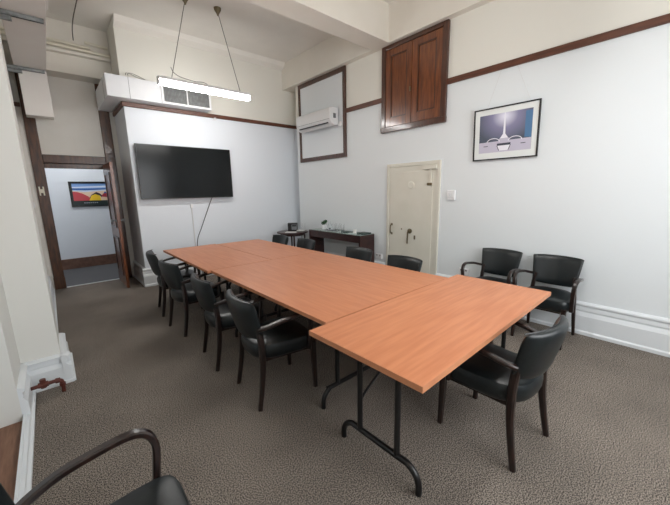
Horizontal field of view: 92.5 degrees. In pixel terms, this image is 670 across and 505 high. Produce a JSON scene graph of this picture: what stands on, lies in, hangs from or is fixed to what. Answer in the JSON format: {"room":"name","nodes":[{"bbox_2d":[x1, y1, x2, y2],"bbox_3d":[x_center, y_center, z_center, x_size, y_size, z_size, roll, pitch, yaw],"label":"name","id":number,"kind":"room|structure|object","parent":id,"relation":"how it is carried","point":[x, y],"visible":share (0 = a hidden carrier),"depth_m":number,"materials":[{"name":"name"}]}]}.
{"room":"meeting room","nodes":[
{"label":"meeting room","id":0,"kind":"room"},
{"bbox_2d":[0,273,22,427],"bbox_3d":[-1.001,-0.581,0.415,0.120,4.100,4.690,-11,14,-40],"label":"wall","id":1,"kind":"structure","parent":0,"point":[10,409],"depth_m":2.18,"materials":[{"name":"beige paint"}]},
{"bbox_2d":[0,421,21,501],"bbox_3d":[-1.720,1.277,1.648,0.125,0.012,1.480,-11,14,-40],"label":"trim","id":2,"kind":"structure","parent":1,"relation":"attached to","point":[10,435],"depth_m":1.93,"materials":[{"name":"brown wood"}]},
{"bbox_2d":[14,395,36,503],"bbox_3d":[-0.865,1.398,0.825,0.055,0.055,4.600,-11,14,-40],"label":"trim","id":3,"kind":"structure","parent":1,"relation":"attached to","point":[23,485],"depth_m":1.87,"materials":[{"name":"white"}]},
{"bbox_2d":[17,363,36,417],"bbox_3d":[-2.300,1.023,2.398,0.060,0.248,0.460,-11,14,-40],"label":"baseboard","id":4,"kind":"structure","parent":1,"relation":"attached to","point":[25,395],"depth_m":2.30,"materials":[{"name":"white"}]},
{"bbox_2d":[0,35,59,362],"bbox_3d":[-2.621,-0.932,2.396,0.360,4.100,0.470,-11,14,-40],"label":"wall","id":5,"kind":"structure","parent":0,"point":[23,272],"depth_m":2.45,"materials":[{"name":"beige paint"}]},
{"bbox_2d":[0,0,53,119],"bbox_3d":[-3.023,-2.143,3.157,0.350,0.845,4.220,-11,14,-40],"label":"duct","id":6,"kind":"object","parent":5,"relation":"attached to","point":[26,40],"visible":0.79,"depth_m":3.95,"materials":[{"name":"white metal"}]},
{"bbox_2d":[23,351,74,392],"bbox_3d":[-2.339,0.981,2.620,0.300,0.248,0.070,-11,14,-40],"label":"baseboard","id":7,"kind":"structure","parent":5,"relation":"attached to","point":[50,368],"depth_m":2.61,"materials":[{"name":"white"}]},
{"bbox_2d":[47,276,75,379],"bbox_3d":[-3.474,0.735,4.010,0.150,0.248,3.670,-11,14,-40],"label":"baseboard","id":8,"kind":"structure","parent":5,"relation":"attached to","point":[67,370],"depth_m":2.88,"materials":[{"name":"white"}]},
{"bbox_2d":[0,17,111,83],"bbox_3d":[-4.277,-3.117,4.964,1.255,0.720,0.440,-11,14,-40],"label":"wall","id":9,"kind":"structure","parent":0,"point":[58,65],"depth_m":4.93,"materials":[{"name":"paint"}]},
{"bbox_2d":[38,187,44,195],"bbox_3d":[-4.653,-0.974,5.087,0.065,0.140,0.016,-11,14,-40],"label":"hinge","id":10,"kind":"object","parent":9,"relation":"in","point":[40,190],"depth_m":5.08,"materials":[{"name":"beige"}]},
{"bbox_2d":[0,26,110,63],"bbox_3d":[-4.098,-3.104,4.756,1.250,0.247,0.109,-11,14,-40],"label":"tray","id":11,"kind":"object","parent":9,"relation":"attached to","point":[4,39],"visible":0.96,"depth_m":4.86,"materials":[{"name":"paint"}]},
{"bbox_2d":[14,72,131,289],"bbox_3d":[-4.337,-1.117,5.455,1.115,3.370,0.155,-11,14,-40],"label":"door frame","id":12,"kind":"structure","parent":9,"relation":"attached to","point":[30,125],"depth_m":5.27,"materials":[{"name":"brown wood"}]},
{"bbox_2d":[102,162,129,287],"bbox_3d":[-3.739,-0.462,5.472,0.198,2.035,0.808,-11,14,-40],"label":"door","id":13,"kind":"structure","parent":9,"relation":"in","point":[108,172],"depth_m":5.31,"materials":[{"name":"brown wood"}]},
{"bbox_2d":[8,71,133,287],"bbox_3d":[-4.300,-1.133,5.509,1.375,3.380,0.120,-11,14,-40],"label":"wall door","id":14,"kind":"structure","parent":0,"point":[75,129],"depth_m":5.23,"materials":[{"name":"white paint"}]},
{"bbox_2d":[45,168,115,259],"bbox_3d":[-5.483,-1.275,6.834,4.200,3.200,0.120,-11,14,-40],"label":"wall","id":15,"kind":"structure","parent":0,"point":[81,232],"depth_m":6.85,"materials":[{"name":"paint"}]},
{"bbox_2d":[68,182,107,206],"bbox_3d":[-5.268,-1.261,6.928,0.720,0.530,0.030,-11,14,-40],"label":"framed poster","id":16,"kind":"object","parent":15,"relation":"attached to","point":[82,194],"visible":0.76,"depth_m":6.89,"materials":[{"name":"multicoloured paper"}]},
{"bbox_2d":[62,254,116,269],"bbox_3d":[-5.408,0.200,7.063,4.200,0.215,0.025,-11,14,-40],"label":"baseboard","id":17,"kind":"structure","parent":15,"relation":"attached to","point":[74,263],"depth_m":7.04,"materials":[{"name":"brown wood"}]},
{"bbox_2d":[106,21,143,266],"bbox_3d":[-3.532,-1.514,5.508,0.120,4.100,0.800,-11,14,-40],"label":"wall","id":18,"kind":"structure","parent":0,"point":[119,118],"depth_m":5.46,"materials":[{"name":"paint"}]},
{"bbox_2d":[68,278,118,286],"bbox_3d":[-4.305,0.540,5.738,1.060,0.009,0.030,-11,14,-40],"label":"trim","id":19,"kind":"structure","parent":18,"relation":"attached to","point":[118,278],"depth_m":5.71,"materials":[{"name":"white metal"}]},
{"bbox_2d":[112,102,122,116],"bbox_3d":[-3.554,-2.336,5.242,0.030,0.065,0.890,-11,14,-40],"label":"trim","id":20,"kind":"structure","parent":18,"relation":"attached to","point":[119,107],"depth_m":5.19,"materials":[{"name":"brown wood"}]},
{"bbox_2d":[133,260,144,286],"bbox_3d":[-3.521,0.366,5.767,0.050,0.310,0.920,-11,14,-40],"label":"baseboard","id":21,"kind":"structure","parent":18,"relation":"attached to","point":[138,273],"depth_m":5.76,"materials":[{"name":"white"}]},
{"bbox_2d":[111,18,300,267],"bbox_3d":[-2.065,-1.670,6.175,3.225,4.100,0.120,-11,14,-40],"label":"wall","id":22,"kind":"structure","parent":0,"point":[263,158],"depth_m":5.97,"materials":[{"name":"paint"}]},
{"bbox_2d":[95,73,211,112],"bbox_3d":[-3.056,-2.596,5.430,1.497,0.346,1.186,-11,14,-40],"label":"duct","id":23,"kind":"object","parent":22,"relation":"attached to","point":[112,89],"visible":0.97,"depth_m":4.98,"materials":[{"name":"white metal"}]},
{"bbox_2d":[160,85,211,110],"bbox_3d":[-2.429,-2.549,5.273,0.775,0.290,0.020,-11,14,-40],"label":"grille","id":24,"kind":"object","parent":23,"relation":"attached to","point":[168,95],"depth_m":5.26,"materials":[{"name":"metal"}]},
{"bbox_2d":[134,143,232,198],"bbox_3d":[-2.575,-1.397,5.624,1.550,0.870,0.086,-11,14,-40],"label":"television","id":25,"kind":"object","parent":22,"relation":"attached to","point":[164,171],"visible":1,"depth_m":5.52,"materials":[{"name":"black"}]},
{"bbox_2d":[197,198,211,272],"bbox_3d":[-2.395,-0.294,5.983,0.361,1.462,0.070,-11,14,-40],"label":"cable","id":26,"kind":"object","parent":25,"relation":"attached to","point":[211,198],"visible":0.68,"depth_m":5.93,"materials":[{"name":"black plastic"}]},
{"bbox_2d":[190,204,195,245],"bbox_3d":[-2.567,-0.356,5.853,0.044,1.040,0.030,-11,14,-40],"label":"cable conduit","id":27,"kind":"object","parent":22,"relation":"attached to","point":[191,205],"visible":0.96,"depth_m":5.82,"materials":[{"name":"white plastic"}]},
{"bbox_2d":[121,101,296,128],"bbox_3d":[-2.042,-2.500,5.948,3.253,0.065,0.030,-11,14,-40],"label":"trim","id":28,"kind":"structure","parent":22,"relation":"attached to","point":[127,104],"depth_m":5.66,"materials":[{"name":"brown wood"}]},
{"bbox_2d":[142,246,296,286],"bbox_3d":[-1.992,0.204,6.454,3.275,0.310,0.050,-11,14,-40],"label":"baseboard","id":29,"kind":"structure","parent":22,"relation":"attached to","point":[150,279],"depth_m":5.46,"materials":[{"name":"white"}]},
{"bbox_2d":[46,0,394,61],"bbox_3d":[-0.516,-3.168,2.694,4.780,0.100,8.320,-11,14,-40],"label":"ceiling","id":30,"kind":"structure","parent":0,"point":[247,26],"depth_m":4.83,"materials":[{"name":"paint"}]},
{"bbox_2d":[72,0,76,40],"bbox_3d":[-3.607,-3.257,4.445,0.030,0.266,0.986,-11,15,-43],"label":"cable","id":31,"kind":"object","parent":30,"relation":"hanging from","point":[76,0],"visible":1,"depth_m":4.51,"materials":[{"name":"grey metal"}]},
{"bbox_2d":[112,13,284,70],"bbox_3d":[-2.139,-3.584,5.596,2.895,0.120,0.140,-11,14,-40],"label":"cove","id":32,"kind":"object","parent":30,"relation":"attached to","point":[119,21],"visible":1,"depth_m":5.35,"materials":[{"name":"paint"}]},
{"bbox_2d":[156,0,250,100],"bbox_3d":[-1.828,-2.847,4.473,1.282,1.155,0.100,-11,14,-40],"label":"pendant light","id":33,"kind":"object","parent":30,"relation":"hanging from","point":[161,80],"visible":1,"depth_m":4.48,"materials":[{"name":"white plastic"}]},
{"bbox_2d":[158,78,249,100],"bbox_3d":[-1.818,-2.309,4.576,1.270,0.060,0.100,-11,14,-40],"label":"diffuser","id":34,"kind":"object","parent":33,"relation":"attached to","point":[170,82],"depth_m":4.50,"materials":[{"name":"white"}]},
{"bbox_2d":[247,0,388,49],"bbox_3d":[-0.959,-2.970,3.272,4.310,0.490,0.330,-11,14,-40],"label":"beam","id":35,"kind":"structure","parent":30,"relation":"attached to","point":[364,23],"depth_m":4.11,"materials":[{"name":"paint"}]},
{"bbox_2d":[282,0,493,92],"bbox_3d":[1.470,-3.157,4.005,0.330,0.490,7.380,-11,14,-40],"label":"beam","id":36,"kind":"structure","parent":30,"relation":"attached to","point":[407,18],"depth_m":4.78,"materials":[{"name":"paint"}]},
{"bbox_2d":[31,263,669,504],"bbox_3d":[-1.479,0.896,3.899,5.790,0.100,10.320,-11,14,-40],"label":"floor","id":37,"kind":"structure","parent":0,"point":[608,441],"depth_m":2.15,"materials":[{"name":"carpet"}]},
{"bbox_2d":[31,377,65,391],"bbox_3d":[-2.241,1.051,2.510,0.206,0.150,0.042,-11,14,-40],"label":"pipe","id":38,"kind":"object","parent":37,"relation":"on","point":[43,383],"visible":0.99,"depth_m":2.50,"materials":[{"name":"red metal"}]},
{"bbox_2d":[0,428,189,504],"bbox_3d":[-0.700,0.987,0.942,0.582,0.818,0.564,-10,14,-39],"label":"armchair","id":39,"kind":"object","parent":37,"relation":"on","point":[166,489],"visible":1,"depth_m":1.14,"materials":[{"name":"black leather"}]},
{"bbox_2d":[146,249,202,316],"bbox_3d":[-2.162,0.365,4.311,0.582,0.818,0.564,-8,13,-34],"label":"armchair","id":40,"kind":"object","parent":37,"relation":"on","point":[151,257],"visible":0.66,"depth_m":4.08,"materials":[{"name":"black leather"}]},
{"bbox_2d":[158,259,224,336],"bbox_3d":[-1.671,0.468,3.727,0.564,0.818,0.582,9,15,42],"label":"armchair","id":41,"kind":"object","parent":37,"relation":"on","point":[179,291],"visible":0.75,"depth_m":3.51,"materials":[{"name":"black leather"}]},
{"bbox_2d":[163,244,269,298],"bbox_3d":[-1.623,0.390,4.321,0.762,0.741,1.745,-11,14,-40],"label":"folding table","id":42,"kind":"object","parent":37,"relation":"on","point":[206,258],"visible":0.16,"depth_m":4.07,"materials":[{"name":"brown wood"}]},
{"bbox_2d":[190,272,266,370],"bbox_3d":[-1.011,0.589,3.037,0.582,0.818,0.564,-9,13,-36],"label":"armchair","id":43,"kind":"object","parent":37,"relation":"on","point":[217,315],"visible":0.73,"depth_m":2.82,"materials":[{"name":"black leather"}]},
{"bbox_2d":[218,239,318,311],"bbox_3d":[-1.043,0.290,4.787,0.727,0.741,1.690,-11,14,-40],"label":"folding table","id":44,"kind":"object","parent":37,"relation":"on","point":[262,248],"visible":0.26,"depth_m":4.58,"materials":[{"name":"brown wood"}]},
{"bbox_2d":[226,288,317,411],"bbox_3d":[-0.512,0.681,2.511,0.582,0.818,0.564,-9,14,-36],"label":"armchair","id":45,"kind":"object","parent":37,"relation":"on","point":[280,336],"visible":0.88,"depth_m":2.34,"materials":[{"name":"black leather"}]},
{"bbox_2d":[272,235,287,244],"bbox_3d":[-1.069,0.146,5.342,0.582,0.818,0.564,-11,14,-40],"label":"armchair","id":46,"kind":"object","parent":37,"relation":"on","point":[282,239],"visible":0.2,"depth_m":5.43,"materials":[{"name":"black leather"}]},
{"bbox_2d":[277,230,307,245],"bbox_3d":[-0.876,-0.080,6.736,0.640,0.727,0.640,-11,14,-40],"label":"side table","id":47,"kind":"object","parent":37,"relation":"on","point":[282,232],"visible":0.52,"depth_m":6.48,"materials":[{"name":"red wood"}]},
{"bbox_2d":[288,223,297,230],"bbox_3d":[-0.886,-0.538,6.739,0.200,0.170,0.105,-1,11,2],"label":"radio","id":48,"kind":"object","parent":47,"relation":"on","point":[291,226],"visible":0.92,"depth_m":6.69,"materials":[{"name":"black plastic"}]},
{"bbox_2d":[297,238,314,249],"bbox_3d":[-0.595,0.230,4.858,0.582,0.818,0.564,-10,14,-38],"label":"armchair","id":49,"kind":"object","parent":37,"relation":"on","point":[305,243],"visible":0.13,"depth_m":4.95,"materials":[{"name":"black leather"}]},
{"bbox_2d":[211,252,446,408],"bbox_3d":[-0.129,0.573,3.227,1.460,0.741,1.886,-11,14,-40],"label":"folding table","id":50,"kind":"object","parent":37,"relation":"on","point":[323,288],"visible":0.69,"depth_m":2.83,"materials":[{"name":"brown wood"}]},
{"bbox_2d":[309,228,373,262],"bbox_3d":[0.086,0.019,5.869,0.340,0.820,1.380,-11,14,-40],"label":"console table","id":51,"kind":"object","parent":37,"relation":"on","point":[318,235],"visible":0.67,"depth_m":5.58,"materials":[{"name":"red wood"}]},
{"bbox_2d":[321,220,326,228],"bbox_3d":[-0.198,-0.539,6.134,0.109,0.185,0.138,-11,14,-40],"label":"potted plant","id":52,"kind":"object","parent":51,"relation":"on","point":[324,221],"visible":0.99,"depth_m":6.12,"materials":[{"name":"green plant"}]},
{"bbox_2d":[357,232,370,234],"bbox_3d":[0.490,-0.327,5.398,0.160,0.022,0.180,-11,14,-40],"label":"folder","id":53,"kind":"object","parent":51,"relation":"on","point":[363,233],"visible":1,"depth_m":5.37,"materials":[{"name":"grey plastic"}]},
{"bbox_2d":[346,246,372,261],"bbox_3d":[0.160,0.375,4.032,0.582,0.818,0.564,-11,14,-40],"label":"armchair","id":54,"kind":"object","parent":37,"relation":"on","point":[360,253],"visible":0.2,"depth_m":4.11,"materials":[{"name":"black leather"}]},
{"bbox_2d":[387,255,422,271],"bbox_3d":[0.612,0.481,3.440,0.582,0.818,0.564,-11,14,-40],"label":"armchair","id":55,"kind":"object","parent":37,"relation":"on","point":[400,261],"visible":0.2,"depth_m":3.52,"materials":[{"name":"black leather"}]},
{"bbox_2d":[309,274,550,496],"bbox_3d":[0.768,0.744,2.250,1.775,0.741,0.765,-11,15,-41],"label":"folding table","id":56,"kind":"object","parent":37,"relation":"on","point":[416,338],"visible":0.85,"depth_m":1.87,"materials":[{"name":"brown wood"}]},
{"bbox_2d":[461,248,522,284],"bbox_3d":[1.841,0.396,3.761,0.582,0.818,0.564,-11,14,-40],"label":"armchair","id":57,"kind":"object","parent":37,"relation":"on","point":[497,261],"visible":0.6,"depth_m":3.83,"materials":[{"name":"black leather"}]},
{"bbox_2d":[437,313,568,472],"bbox_3d":[1.032,0.754,1.980,0.564,0.818,0.582,-9,13,-35],"label":"armchair","id":58,"kind":"object","parent":37,"relation":"on","point":[504,376],"visible":0.73,"depth_m":1.78,"materials":[{"name":"black leather"}]},
{"bbox_2d":[510,254,583,349],"bbox_3d":[2.217,0.469,3.342,0.582,0.818,0.564,-11,14,-40],"label":"armchair","id":59,"kind":"object","parent":37,"relation":"on","point":[559,270],"visible":0.87,"depth_m":3.35,"materials":[{"name":"black leather"}]},
{"bbox_2d":[295,0,669,318],"bbox_3d":[1.732,-1.372,4.255,0.350,4.100,7.180,-11,14,-40],"label":"wall","id":60,"kind":"structure","parent":0,"point":[596,190],"depth_m":3.40,"materials":[{"name":"paint"}]},
{"bbox_2d":[296,107,342,132],"bbox_3d":[-0.315,-2.437,5.941,0.232,0.310,1.095,-11,14,-40],"label":"air conditioner","id":61,"kind":"object","parent":60,"relation":"attached to","point":[327,117],"visible":1,"depth_m":5.78,"materials":[{"name":"white plastic"}]},
{"bbox_2d":[299,122,327,129],"bbox_3d":[-0.406,-2.334,5.935,0.018,0.020,0.860,-11,14,-40],"label":"outlet","id":62,"kind":"object","parent":61,"relation":"attached to","point":[317,125],"depth_m":5.91,"materials":[{"name":"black plastic"}]},
{"bbox_2d":[298,65,346,162],"bbox_3d":[-0.268,-2.506,6.029,0.030,1.480,1.380,-11,14,-40],"label":"panel frame","id":63,"kind":"object","parent":60,"relation":"attached to","point":[327,90],"visible":0.96,"depth_m":5.94,"materials":[{"name":"brown wood"}]},
{"bbox_2d":[324,251,384,264],"bbox_3d":[0.030,0.189,6.248,0.050,0.345,2.390,-11,14,-40],"label":"baseboard","id":64,"kind":"structure","parent":60,"relation":"attached to","point":[378,262],"depth_m":6.12,"materials":[{"name":"white"}]},
{"bbox_2d":[345,98,380,112],"bbox_3d":[0.459,-2.389,5.216,0.028,0.070,0.817,-11,14,-40],"label":"trim","id":65,"kind":"structure","parent":60,"relation":"attached to","point":[377,101],"depth_m":5.19,"materials":[{"name":"brown wood"}]},
{"bbox_2d":[375,253,381,258],"bbox_3d":[0.740,0.060,5.419,0.025,0.085,0.140,-11,14,-40],"label":"power outlet","id":66,"kind":"object","parent":60,"relation":"attached to","point":[377,255],"visible":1,"depth_m":5.41,"materials":[{"name":"white plastic"}]},
{"bbox_2d":[386,158,442,274],"bbox_3d":[1.131,-0.375,4.837,0.074,1.945,0.965,-11,14,-40],"label":"door","id":67,"kind":"structure","parent":60,"relation":"in","point":[414,188],"depth_m":4.74,"materials":[{"name":"beige paint"}]},
{"bbox_2d":[380,19,450,133],"bbox_3d":[1.075,-2.374,4.486,0.055,1.205,1.090,-11,14,-40],"label":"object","id":68,"kind":"object","parent":60,"relation":"attached to","point":[415,67],"visible":1,"depth_m":4.43,"materials":[{"name":"brown wood"}]},
{"bbox_2d":[447,190,455,199],"bbox_3d":[1.555,-0.769,4.291,0.036,0.130,0.110,-11,14,-40],"label":"light switch","id":69,"kind":"object","parent":60,"relation":"attached to","point":[451,194],"visible":1,"depth_m":4.27,"materials":[{"name":"white plastic"}]},
{"bbox_2d":[459,267,468,274],"bbox_3d":[1.734,0.255,4.312,0.025,0.085,0.140,-11,14,-40],"label":"power outlet","id":70,"kind":"object","parent":60,"relation":"attached to","point":[466,271],"visible":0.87,"depth_m":4.29,"materials":[{"name":"white plastic"}]},
{"bbox_2d":[473,67,541,160],"bbox_3d":[1.941,-1.573,3.642,0.051,0.987,0.710,-11,14,-40],"label":"framed picture","id":71,"kind":"object","parent":60,"relation":"hanging from","point":[509,131],"visible":1,"depth_m":3.65,"materials":[{"name":"black paper"}]},
{"bbox_2d":[479,107,533,153],"bbox_3d":[1.943,-1.381,3.678,0.003,0.425,0.570,-14,17,-40],"label":"photograph","id":72,"kind":"object","parent":71,"relation":"attached to","point":[491,126],"depth_m":3.67},
{"bbox_2d":[435,273,669,357],"bbox_3d":[2.683,0.708,3.293,0.050,0.345,3.720,-11,14,-40],"label":"baseboard","id":73,"kind":"structure","parent":60,"relation":"attached to","point":[640,331],"depth_m":3.16,"materials":[{"name":"white"}]},
{"bbox_2d":[447,13,669,84],"bbox_3d":[2.658,-1.958,2.768,0.028,0.070,3.670,-11,14,-40],"label":"trim","id":74,"kind":"structure","parent":60,"relation":"attached to","point":[664,19],"depth_m":3.14,"materials":[{"name":"brown wood"}]},
{"bbox_3d":[-3.787,-1.171,3.754,0.120,4.100,3.140,-11,14,-40],"label":"wall","id":75,"kind":"structure","parent":0,"visible":0},
{"bbox_2d":[0,8,43,23],"bbox_3d":[-3.104,-2.291,3.127,0.400,0.084,0.040,-11,14,-40],"label":"bracket","id":76,"kind":"object","parent":75,"relation":"attached to","point":[6,15],"visible":1,"depth_m":3.11,"materials":[{"name":"metal"}]},
{"bbox_2d":[6,64,44,73],"bbox_3d":[-4.290,-2.523,4.447,0.400,0.084,0.040,-11,14,-40],"label":"bracket","id":77,"kind":"object","parent":75,"relation":"attached to","point":[11,68],"visible":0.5,"depth_m":4.40,"materials":[{"name":"metal"}]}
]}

